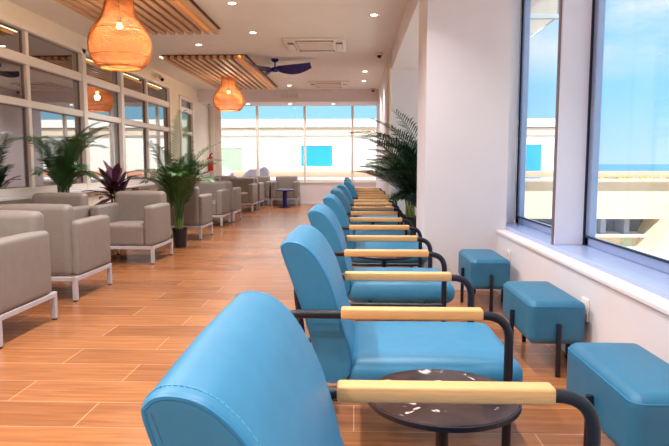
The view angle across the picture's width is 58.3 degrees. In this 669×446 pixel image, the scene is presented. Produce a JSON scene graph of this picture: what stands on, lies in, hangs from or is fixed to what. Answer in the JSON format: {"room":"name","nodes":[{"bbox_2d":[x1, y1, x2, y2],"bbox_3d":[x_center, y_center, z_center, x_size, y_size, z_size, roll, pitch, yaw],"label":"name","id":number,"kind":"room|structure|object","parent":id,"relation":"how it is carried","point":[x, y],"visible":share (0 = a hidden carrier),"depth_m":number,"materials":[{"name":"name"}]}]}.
{"room":"airport terminal","nodes":[
{"label":"airport terminal","id":0,"kind":"room"},
{"bbox_2d":[0,0,209,205],"bbox_3d":[-3.923,-1.064,6.838,0.200,3.020,19.950,0,6,2],"label":"wall","id":1,"kind":"structure","parent":0,"point":[7,8],"depth_m":11.73,"materials":[{"name":"white paint"}]},
{"bbox_2d":[0,182,158,201],"bbox_3d":[-3.845,-0.097,5.045,0.120,0.045,16.200,0,6,2],"label":"trim","id":2,"kind":"structure","parent":1,"relation":"attached to","point":[29,196],"depth_m":8.53,"materials":[{"name":"white paint"}]},
{"bbox_2d":[0,14,172,196],"bbox_3d":[-3.915,-1.168,5.105,0.130,2.075,16.395,0,6,2],"label":"window","id":3,"kind":"structure","parent":1,"relation":"in","point":[51,86],"depth_m":8.55,"materials":[{"name":"paint"}]},
{"bbox_2d":[155,74,163,81],"bbox_3d":[-3.538,-2.944,12.166,0.206,0.162,0.197,0,6,2],"label":"camera","id":4,"kind":"object","parent":1,"relation":"attached to","point":[161,78],"visible":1,"depth_m":12.14,"materials":[{"name":"white plastic"}]},
{"bbox_2d":[178,95,194,168],"bbox_3d":[-3.602,-2.032,14.503,0.130,1.955,1.230,0,6,2],"label":"window","id":5,"kind":"structure","parent":1,"relation":"in","point":[187,104],"depth_m":14.65,"materials":[{"name":"paint"}]},
{"bbox_2d":[208,153,213,170],"bbox_3d":[-3.418,-1.678,16.472,0.180,0.496,0.181,0,6,2],"label":"fire extinguisher","id":6,"kind":"object","parent":1,"relation":"attached to","point":[210,167],"visible":0.86,"depth_m":16.43,"materials":[{"name":"red metal"}]},
{"bbox_2d":[8,0,407,89],"bbox_3d":[-1.021,-2.692,6.681,6.200,0.250,20.550,0,6,2],"label":"ceiling","id":7,"kind":"structure","parent":0,"point":[365,35],"depth_m":8.78,"materials":[{"name":"paint"}]},
{"bbox_2d":[55,0,220,34],"bbox_3d":[-2.445,-2.473,6.172,1.540,0.084,4.620,0,6,2],"label":"panel","id":8,"kind":"object","parent":7,"relation":"attached to","point":[157,16],"visible":0.74,"depth_m":7.40,"materials":[{"name":"brown wood"}]},
{"bbox_2d":[87,0,151,71],"bbox_3d":[-2.330,-2.071,6.510,0.666,0.782,0.666,0,6,2],"label":"pendant lamp","id":9,"kind":"object","parent":8,"relation":"hanging from","point":[101,23],"visible":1,"depth_m":6.35,"materials":[{"name":"orange wicker"}]},
{"bbox_2d":[159,54,277,89],"bbox_3d":[-2.231,-3.110,12.648,1.535,0.084,4.400,0,6,2],"label":"panel","id":10,"kind":"object","parent":7,"relation":"attached to","point":[209,69],"visible":0.9,"depth_m":11.65,"materials":[{"name":"brown wood"}]},
{"bbox_2d":[213,77,244,111],"bbox_3d":[-2.251,-2.735,12.775,0.666,0.682,0.666,0,6,2],"label":"pendant lamp","id":11,"kind":"object","parent":10,"relation":"hanging from","point":[226,91],"visible":1,"depth_m":12.61,"materials":[{"name":"orange wicker"}]},
{"bbox_2d":[226,2,237,4],"bbox_3d":[-1.217,-2.606,7.123,0.146,0.006,0.146,0,6,2],"label":"recessed light","id":12,"kind":"object","parent":7,"relation":"in","point":[227,3],"visible":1,"depth_m":7.12,"materials":[{"name":"white plastic"}]},
{"bbox_2d":[246,58,311,75],"bbox_3d":[-0.983,-2.851,10.958,1.148,0.271,1.212,0,6,2],"label":"ceiling fan","id":13,"kind":"object","parent":7,"relation":"hanging from","point":[302,67],"visible":1,"depth_m":10.84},
{"bbox_2d":[282,38,346,52],"bbox_3d":[-0.296,-2.820,9.555,0.970,0.055,1.000,0,6,2],"label":"air conditioner cassette","id":14,"kind":"object","parent":7,"relation":"attached to","point":[304,45],"visible":1,"depth_m":9.40,"materials":[{"name":"white plastic"}]},
{"bbox_2d":[287,43,296,49],"bbox_3d":[-0.674,-2.807,9.569,0.097,0.026,0.600,0,6,2],"label":"outlet","id":15,"kind":"object","parent":14,"relation":"attached to","point":[291,46],"depth_m":9.49,"materials":[{"name":"white plastic"}]},
{"bbox_2d":[295,41,332,42],"bbox_3d":[-0.309,-2.768,9.169,0.582,0.026,0.100,0,6,2],"label":"outlet","id":16,"kind":"object","parent":14,"relation":"attached to","point":[295,41],"depth_m":9.14,"materials":[{"name":"white plastic"}]},
{"bbox_2d":[297,43,333,50],"bbox_3d":[-0.296,-2.809,9.556,0.563,0.014,0.580,0,6,2],"label":"grille","id":17,"kind":"object","parent":14,"relation":"attached to","point":[300,46],"depth_m":9.50,"materials":[{"name":"grey plastic"}]},
{"bbox_2d":[300,50,334,52],"bbox_3d":[-0.283,-2.844,9.944,0.582,0.026,0.100,0,6,2],"label":"outlet","id":18,"kind":"object","parent":14,"relation":"attached to","point":[315,51],"depth_m":9.91,"materials":[{"name":"white plastic"}]},
{"bbox_2d":[336,42,342,49],"bbox_3d":[0.082,-2.804,9.544,0.097,0.026,0.600,0,6,2],"label":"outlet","id":19,"kind":"object","parent":14,"relation":"attached to","point":[339,45],"depth_m":9.46,"materials":[{"name":"white plastic"}]},
{"bbox_2d":[307,81,349,88],"bbox_3d":[-0.127,-3.288,14.309,0.980,0.055,1.000,0,6,2],"label":"air conditioner cassette","id":20,"kind":"object","parent":7,"relation":"attached to","point":[312,84],"visible":1,"depth_m":14.09,"materials":[{"name":"white plastic"}]},
{"bbox_2d":[375,52,382,57],"bbox_3d":[0.769,-2.875,10.298,0.138,0.093,0.138,0,6,2],"label":"security camera","id":21,"kind":"object","parent":7,"relation":"attached to","point":[378,54],"visible":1,"depth_m":10.25,"materials":[{"name":"white plastic"}]},
{"bbox_2d":[209,106,375,201],"bbox_3d":[-0.666,-2.040,16.762,6.050,3.020,0.200,0,6,2],"label":"wall","id":22,"kind":"structure","parent":0,"point":[309,192],"depth_m":16.77,"materials":[{"name":"white paint"}]},
{"bbox_2d":[241,202,323,203],"bbox_3d":[-1.169,-0.564,16.818,4.650,0.070,0.012,0,6,2],"label":"baseboard","id":23,"kind":"structure","parent":22,"relation":"attached to","point":[261,202],"depth_m":16.81,"materials":[{"name":"white paint"}]},
{"bbox_2d":[198,89,377,105],"bbox_3d":[-1.188,-3.324,15.975,4.650,0.310,1.150,0,6,2],"label":"beam","id":24,"kind":"structure","parent":22,"relation":"attached to","point":[306,97],"depth_m":15.41,"materials":[{"name":"white paint"}]},
{"bbox_2d":[280,93,297,98],"bbox_3d":[-1.162,-3.267,15.387,0.460,0.150,0.027,0,6,2],"label":"air vent","id":25,"kind":"object","parent":24,"relation":"attached to","point":[282,95],"visible":1,"depth_m":15.38,"materials":[{"name":"white plastic"}]},
{"bbox_2d":[210,106,375,183],"bbox_3d":[-1.088,-2.214,16.694,4.710,2.220,0.130,0,6,2],"label":"window","id":26,"kind":"structure","parent":22,"relation":"in","point":[215,115],"depth_m":16.68,"materials":[{"name":"paint"}]},
{"bbox_2d":[0,204,615,445],"bbox_3d":[-0.948,0.518,6.944,5.950,0.150,20.450,0,6,2],"label":"floor","id":27,"kind":"structure","parent":0,"point":[84,376],"depth_m":3.74,"materials":[{"name":"brown wood"}]},
{"bbox_2d":[0,210,57,348],"bbox_3d":[-2.371,0.334,3.973,0.720,0.798,0.720,0,6,2],"label":"armchair","id":28,"kind":"object","parent":27,"relation":"on","point":[25,266],"visible":1,"depth_m":3.98,"materials":[{"name":"grey leather"}]},
{"bbox_2d":[0,204,111,301],"bbox_3d":[-2.440,0.211,5.220,0.720,0.798,0.720,0,6,2],"label":"armchair","id":29,"kind":"object","parent":27,"relation":"on","point":[80,247],"visible":0.66,"depth_m":4.90,"materials":[{"name":"grey leather"}]},
{"bbox_2d":[3,121,115,192],"bbox_3d":[-3.234,-0.442,7.408,0.996,1.670,1.483,0,6,2],"label":"potted palm","id":30,"kind":"object","parent":27,"relation":"on","point":[63,171],"visible":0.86,"depth_m":7.28,"materials":[{"name":"green plant"}]},
{"bbox_2d":[32,192,90,219],"bbox_3d":[-3.120,0.079,6.566,0.720,0.798,0.720,0,6,2],"label":"armchair","id":31,"kind":"object","parent":27,"relation":"on","point":[78,201],"visible":0.16,"depth_m":6.74,"materials":[{"name":"grey leather"}]},
{"bbox_2d":[81,160,148,204],"bbox_3d":[-2.971,-0.271,8.178,1.047,1.178,1.020,0,6,2],"label":"cordyline","id":32,"kind":"object","parent":27,"relation":"on","point":[112,180],"visible":0.4,"depth_m":8.07,"materials":[{"name":"purple plant"}]},
{"bbox_2d":[90,191,172,263],"bbox_3d":[-2.364,0.031,7.049,0.720,0.798,0.720,0,6,2],"label":"armchair","id":33,"kind":"object","parent":27,"relation":"on","point":[137,219],"visible":0.85,"depth_m":6.90,"materials":[{"name":"grey leather"}]},
{"bbox_2d":[127,110,224,247],"bbox_3d":[-2.113,-0.607,8.077,1.320,1.866,1.462,0,6,2],"label":"potted palm","id":34,"kind":"object","parent":27,"relation":"on","point":[178,182],"visible":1,"depth_m":7.98,"materials":[{"name":"green plant"}]},
{"bbox_2d":[172,227,187,247],"bbox_3d":[-2.094,0.195,8.132,0.212,0.260,0.212,0,6,2],"label":"pot","id":35,"kind":"object","parent":34,"relation":"attached to","point":[179,233],"depth_m":8.06,"materials":[{"name":"plastic"}]},
{"bbox_2d":[157,186,212,239],"bbox_3d":[-2.307,-0.181,9.208,0.720,0.798,0.720,0,6,2],"label":"armchair","id":36,"kind":"object","parent":27,"relation":"on","point":[198,211],"visible":0.56,"depth_m":8.88,"materials":[{"name":"grey leather"}]},
{"bbox_2d":[195,181,230,226],"bbox_3d":[-2.350,-0.364,11.072,0.720,0.798,0.720,0,6,2],"label":"armchair","id":37,"kind":"object","parent":27,"relation":"on","point":[219,191],"visible":0.49,"depth_m":11.15,"materials":[{"name":"grey leather"}]},
{"bbox_2d":[205,177,220,180],"bbox_3d":[-3.117,-0.771,15.209,0.720,0.798,0.720,0,6,2],"label":"armchair","id":38,"kind":"object","parent":27,"relation":"on","point":[216,178],"visible":0.03,"depth_m":14.84,"materials":[{"name":"grey fabric"}]},
{"bbox_2d":[215,176,236,180],"bbox_3d":[-3.018,-0.886,16.381,0.720,0.798,0.720,0,6,2],"label":"armchair","id":39,"kind":"object","parent":27,"relation":"on","point":[223,178],"visible":0.05,"depth_m":16.55,"materials":[{"name":"grey leather"}]},
{"bbox_2d":[224,181,240,221],"bbox_3d":[-2.272,-0.445,11.895,0.720,0.798,0.720,0,6,2],"label":"armchair","id":40,"kind":"object","parent":27,"relation":"on","point":[235,192],"visible":0.4,"depth_m":11.60,"materials":[{"name":"grey leather"}]},
{"bbox_2d":[230,177,257,211],"bbox_3d":[-2.238,-0.680,14.284,0.720,0.798,0.720,0,6,2],"label":"armchair","id":41,"kind":"object","parent":27,"relation":"on","point":[248,186],"visible":0.52,"depth_m":14.41,"materials":[{"name":"grey leather"}]},
{"bbox_2d":[251,177,263,209],"bbox_3d":[-2.180,-0.760,15.099,0.720,0.798,0.720,0,6,2],"label":"armchair","id":42,"kind":"object","parent":27,"relation":"on","point":[260,186],"visible":0.35,"depth_m":14.81,"materials":[{"name":"grey fabric"}]},
{"bbox_2d":[243,176,272,205],"bbox_3d":[-2.089,-0.883,16.350,0.720,0.798,0.720,0,6,2],"label":"armchair","id":43,"kind":"object","parent":27,"relation":"on","point":[265,179],"visible":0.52,"depth_m":16.16,"materials":[{"name":"grey leather"}]},
{"bbox_2d":[275,190,294,207],"bbox_3d":[-1.285,-0.631,15.564,0.510,0.450,0.510,0,6,2],"label":"pedestal table","id":44,"kind":"object","parent":27,"relation":"on","point":[283,191],"visible":1,"depth_m":15.51,"materials":[{"name":"metal"}]},
{"bbox_2d":[271,176,299,205],"bbox_3d":[-1.329,-0.881,16.325,0.720,0.798,0.720,0,6,2],"label":"armchair","id":45,"kind":"object","parent":27,"relation":"on","point":[282,182],"visible":0.96,"depth_m":16.02,"materials":[{"name":"grey leather"}]},
{"bbox_2d":[344,177,382,199],"bbox_3d":[0.671,-0.569,12.941,0.946,0.840,0.782,0,6,2],"label":"lounge chair","id":46,"kind":"object","parent":27,"relation":"on","point":[357,189],"visible":0.2,"depth_m":12.66,"materials":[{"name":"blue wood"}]},
{"bbox_2d":[344,179,385,206],"bbox_3d":[0.642,-0.423,11.457,0.946,0.840,0.782,0,6,2],"label":"lounge chair","id":47,"kind":"object","parent":27,"relation":"on","point":[358,192],"visible":0.19,"depth_m":11.15,"materials":[{"name":"blue leather"}]},
{"bbox_2d":[330,188,409,234],"bbox_3d":[0.419,0.014,7.013,0.946,0.840,0.782,0,6,2],"label":"lounge chair","id":48,"kind":"object","parent":27,"relation":"on","point":[338,192],"visible":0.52,"depth_m":6.71,"materials":[{"name":"blue leather"}]},
{"bbox_2d":[337,184,403,224],"bbox_3d":[0.493,-0.132,8.496,0.946,0.840,0.782,0,6,2],"label":"lounge chair","id":49,"kind":"object","parent":27,"relation":"on","point":[342,187],"visible":0.44,"depth_m":8.19,"materials":[{"name":"blue leather"}]},
{"bbox_2d":[141,291,600,445],"bbox_3d":[0.216,0.596,1.087,0.946,0.840,0.782,0,6,2],"label":"lounge chair","id":50,"kind":"object","parent":27,"relation":"on","point":[252,376],"visible":1,"depth_m":1.00,"materials":[{"name":"blue leather"}]},
{"bbox_2d":[344,181,397,211],"bbox_3d":[0.612,-0.278,9.975,0.946,0.840,0.782,0,6,2],"label":"lounge chair","id":51,"kind":"object","parent":27,"relation":"on","point":[348,184],"visible":0.29,"depth_m":9.66,"materials":[{"name":"blue leather"}]},
{"bbox_2d":[323,194,427,267],"bbox_3d":[0.359,0.159,5.534,0.946,0.840,0.782,0,6,2],"label":"lounge chair","id":52,"kind":"object","parent":27,"relation":"on","point":[332,201],"visible":0.51,"depth_m":5.24,"materials":[{"name":"blue leather"}]},
{"bbox_2d":[308,204,454,321],"bbox_3d":[0.297,0.305,4.050,0.946,0.840,0.782,0,6,2],"label":"lounge chair","id":53,"kind":"object","parent":27,"relation":"on","point":[321,217],"visible":0.63,"depth_m":3.75,"materials":[{"name":"blue leather"}]},
{"bbox_2d":[347,109,417,206],"bbox_3d":[0.823,-0.427,6.779,1.449,1.764,1.349,0,6,2],"label":"potted palm","id":54,"kind":"object","parent":27,"relation":"on","point":[403,166],"visible":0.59,"depth_m":6.54,"materials":[{"name":"green plant"}]},
{"bbox_2d":[357,257,412,302],"bbox_3d":[0.398,0.449,4.811,0.473,0.405,0.473,3,6,29],"label":"side table","id":55,"kind":"object","parent":27,"relation":"on","point":[384,260],"visible":0.28,"depth_m":4.61,"materials":[{"name":"brown stone"}]},
{"bbox_2d":[357,137,415,234],"bbox_3d":[0.837,-0.526,9.030,1.152,1.520,1.001,0,6,2],"label":"potted palm","id":56,"kind":"object","parent":27,"relation":"on","point":[410,210],"visible":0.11,"depth_m":9.13,"materials":[{"name":"green plant"}]},
{"bbox_2d":[403,215,415,234],"bbox_3d":[1.166,0.053,9.266,0.318,0.320,0.318,0,6,2],"label":"pot","id":57,"kind":"object","parent":56,"relation":"attached to","point":[412,218],"depth_m":9.13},
{"bbox_2d":[280,224,522,445],"bbox_3d":[0.259,0.451,2.568,0.946,0.840,0.782,0,6,2],"label":"lounge chair","id":58,"kind":"object","parent":27,"relation":"on","point":[345,349],"visible":0.88,"depth_m":2.28,"materials":[{"name":"blue leather"}]},
{"bbox_2d":[368,369,521,445],"bbox_3d":[0.337,0.736,1.891,0.473,0.405,0.473,0,6,2],"label":"side table","id":59,"kind":"object","parent":27,"relation":"on","point":[442,419],"visible":0.64,"depth_m":1.74,"materials":[{"name":"brown stone"}]},
{"bbox_2d":[416,0,520,289],"bbox_3d":[1.242,-0.937,5.547,0.870,3.020,0.700,0,6,2],"label":"wall pier","id":60,"kind":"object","parent":27,"relation":"on","point":[468,60],"visible":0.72,"depth_m":5.23,"materials":[{"name":"white paint"}]},
{"bbox_2d":[458,249,509,311],"bbox_3d":[1.200,0.445,4.860,0.350,0.404,0.660,0,6,2],"label":"ottoman","id":61,"kind":"object","parent":27,"relation":"on","point":[484,268],"visible":0.87,"depth_m":4.56,"materials":[{"name":"blue leather"}]},
{"bbox_2d":[458,249,509,288],"bbox_3d":[1.200,0.362,4.852,0.300,0.239,0.610,0,6,2],"label":"cushion","id":62,"kind":"object","parent":61,"relation":"on","point":[484,268],"depth_m":4.56,"materials":[{"name":"blue leather"}]},
{"bbox_2d":[503,281,585,377],"bbox_3d":[1.188,0.582,3.466,0.350,0.404,0.660,0,6,2],"label":"ottoman","id":63,"kind":"object","parent":27,"relation":"on","point":[544,313],"visible":0.98,"depth_m":3.17,"materials":[{"name":"blue leather"}]},
{"bbox_2d":[503,281,585,343],"bbox_3d":[1.188,0.499,3.458,0.300,0.239,0.610,0,6,2],"label":"cushion","id":64,"kind":"object","parent":63,"relation":"on","point":[537,308],"depth_m":3.17,"materials":[{"name":"blue leather"}]},
{"bbox_2d":[566,343,668,445],"bbox_3d":[1.090,0.708,2.185,0.350,0.404,0.660,0,6,2],"label":"ottoman","id":65,"kind":"object","parent":27,"relation":"on","point":[627,385],"visible":0.88,"depth_m":2.05,"materials":[{"name":"blue leather"}]},
{"bbox_2d":[376,50,417,214],"bbox_3d":[1.649,-1.710,13.400,1.200,3.020,6.400,0,6,2],"label":"wall column","id":66,"kind":"structure","parent":0,"point":[404,81],"depth_m":10.19,"materials":[{"name":"white paint"}]},
{"bbox_2d":[386,55,391,206],"bbox_3d":[0.949,-1.423,10.490,0.055,3.020,0.590,0,6,2],"label":"trim","id":67,"kind":"structure","parent":66,"relation":"attached to","point":[389,71],"depth_m":10.28,"materials":[{"name":"white paint"}]},
{"bbox_2d":[392,0,521,68],"bbox_3d":[1.480,-2.532,7.921,1.180,0.310,4.350,0,6,2],"label":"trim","id":68,"kind":"structure","parent":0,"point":[405,50],"depth_m":8.02,"materials":[{"name":"white paint"}]},
{"bbox_2d":[531,0,540,7],"bbox_3d":[1.954,-2.389,6.511,0.140,0.320,19.950,0,6,2],"label":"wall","id":69,"kind":"structure","parent":0,"point":[533,2],"depth_m":5.90,"materials":[{"name":"white paint"}]},
{"bbox_2d":[496,221,668,363],"bbox_3d":[1.729,0.198,6.773,0.490,0.520,19.950,0,6,2],"label":"wall","id":70,"kind":"structure","parent":0,"point":[614,317],"depth_m":3.07,"materials":[{"name":"white paint"}]},
{"bbox_2d":[507,249,510,264],"bbox_3d":[1.412,0.280,4.867,0.015,0.120,0.090,0,6,2],"label":"wall outlet","id":71,"kind":"object","parent":70,"relation":"attached to","point":[508,251],"visible":0.65,"depth_m":4.83,"materials":[{"name":"grey plastic"}]},
{"bbox_2d":[515,0,521,203],"bbox_3d":[1.843,-1.399,8.021,0.065,2.305,4.328,0,6,2],"label":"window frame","id":72,"kind":"structure","parent":70,"relation":"in","point":[521,0],"depth_m":5.88,"materials":[{"name":"metal"}]},
{"bbox_2d":[515,0,550,234],"bbox_3d":[1.688,-1.075,4.725,0.065,2.305,1.498,0,6,2],"label":"window","id":73,"kind":"structure","parent":70,"relation":"in","point":[526,4],"depth_m":5.42,"materials":[{"name":"metal"}]},
{"bbox_2d":[551,0,561,244],"bbox_3d":[1.480,-0.973,3.969,0.015,2.400,0.017,0,6,2],"label":"trim","id":74,"kind":"structure","parent":70,"relation":"attached to","point":[560,1],"depth_m":3.99,"materials":[{"name":"brown metal"}]},
{"bbox_2d":[554,0,591,244],"bbox_3d":[1.613,-1.009,3.955,0.253,2.325,0.028,0,6,2],"label":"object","id":75,"kind":"structure","parent":70,"relation":"attached to","point":[576,14],"depth_m":3.98,"materials":[{"name":"white paint"}]},
{"bbox_2d":[496,230,668,315],"bbox_3d":[1.533,0.489,1.053,0.502,0.030,8.500,0,6,2],"label":"trim","id":76,"kind":"structure","parent":70,"relation":"on","point":[645,297],"depth_m":3.12,"materials":[{"name":"white paint"}]},
{"bbox_2d":[581,297,588,321],"bbox_3d":[1.358,0.468,3.258,0.015,0.120,0.090,0,6,2],"label":"wall outlet","id":77,"kind":"object","parent":70,"relation":"attached to","point":[584,301],"visible":0.52,"depth_m":3.22,"materials":[{"name":"grey plastic"}]},
{"bbox_2d":[506,223,668,299],"bbox_3d":[1.586,0.448,1.198,0.425,0.035,8.800,0,6,2],"label":"windowsill","id":78,"kind":"structure","parent":70,"relation":"attached to","point":[654,281],"depth_m":3.34,"materials":[{"name":"stone"}]},
{"bbox_2d":[582,0,668,273],"bbox_3d":[1.588,-0.647,0.372,0.065,2.305,7.188,0,6,2],"label":"window","id":79,"kind":"structure","parent":70,"relation":"in","point":[598,6],"depth_m":3.90,"materials":[{"name":"metal"}]},
{"label":"outside","id":80,"kind":"structure","parent":0,"visible":0},
{"bbox_2d":[530,0,558,38],"bbox_3d":[2.883,-2.733,8.834,1.077,0.810,2.900,0,6,2],"label":"awning","id":81,"kind":"object","parent":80,"point":[545,12],"visible":0.28,"depth_m":8.50,"materials":[{"name":"grey metal"}]},
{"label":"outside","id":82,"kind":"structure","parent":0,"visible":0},
{"bbox_3d":[-2.776,-0.571,18.887,9.200,0.280,3.500,0,6,2],"label":"patio","id":83,"kind":"object","parent":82,"visible":0},
{"bbox_2d":[222,166,233,175],"bbox_3d":[-3.633,-1.272,19.067,0.920,1.080,0.860,-1,6,-10],"label":"outdoor chair","id":84,"kind":"object","parent":83,"relation":"on","point":[226,171],"visible":0.04,"depth_m":19.39,"materials":[{"name":"wicker"}]},
{"bbox_2d":[243,166,268,176],"bbox_3d":[-2.505,-1.249,18.828,0.920,1.080,0.860,2,6,19],"label":"outdoor chair","id":85,"kind":"object","parent":83,"relation":"on","point":[264,171],"visible":0.18,"depth_m":19.12,"materials":[{"name":"wicker"}]},
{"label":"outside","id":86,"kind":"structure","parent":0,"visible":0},
{"bbox_2d":[598,164,668,178],"bbox_3d":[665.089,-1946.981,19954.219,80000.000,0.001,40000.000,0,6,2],"label":"sea","id":87,"kind":"structure","parent":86,"point":[602,167],"depth_m":2605.02,"materials":[{"name":"liquid"}]},
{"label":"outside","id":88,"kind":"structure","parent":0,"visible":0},
{"bbox_2d":[628,247,668,259],"bbox_3d":[8.776,-0.347,38.481,75.000,0.400,42.800,0,6,2],"label":"terrace","id":89,"kind":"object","parent":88,"point":[662,255],"depth_m":21.69,"materials":[{"name":"white concrete"}]},
{"bbox_2d":[221,119,554,178],"bbox_3d":[-6.650,-2.306,30.196,33.700,5.120,8.520,0,6,2],"label":"building","id":90,"kind":"structure","parent":89,"relation":"on","point":[328,142],"depth_m":25.80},
{"bbox_2d":[270,179,668,252],"bbox_3d":[10.272,-0.367,23.198,69.000,2.630,2.700,0,6,2],"label":"concrete parapet","id":91,"kind":"object","parent":89,"relation":"on","point":[630,212],"visible":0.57,"depth_m":22.72,"materials":[{"name":"white concrete"}]},
{"bbox_2d":[233,171,668,179],"bbox_3d":[10.251,-1.776,22.406,69.000,0.330,0.560,0,6,2],"label":"railing","id":92,"kind":"object","parent":91,"relation":"on","point":[652,174],"visible":0.27,"depth_m":22.42,"materials":[{"name":"grey metal"}]},
{"bbox_2d":[598,177,668,178],"bbox_3d":[12.980,-0.675,25.049,4.849,2.881,0.977,0,6,2],"label":"hedge","id":93,"kind":"object","parent":89,"relation":"on","point":[598,177],"visible":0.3,"depth_m":24.77,"materials":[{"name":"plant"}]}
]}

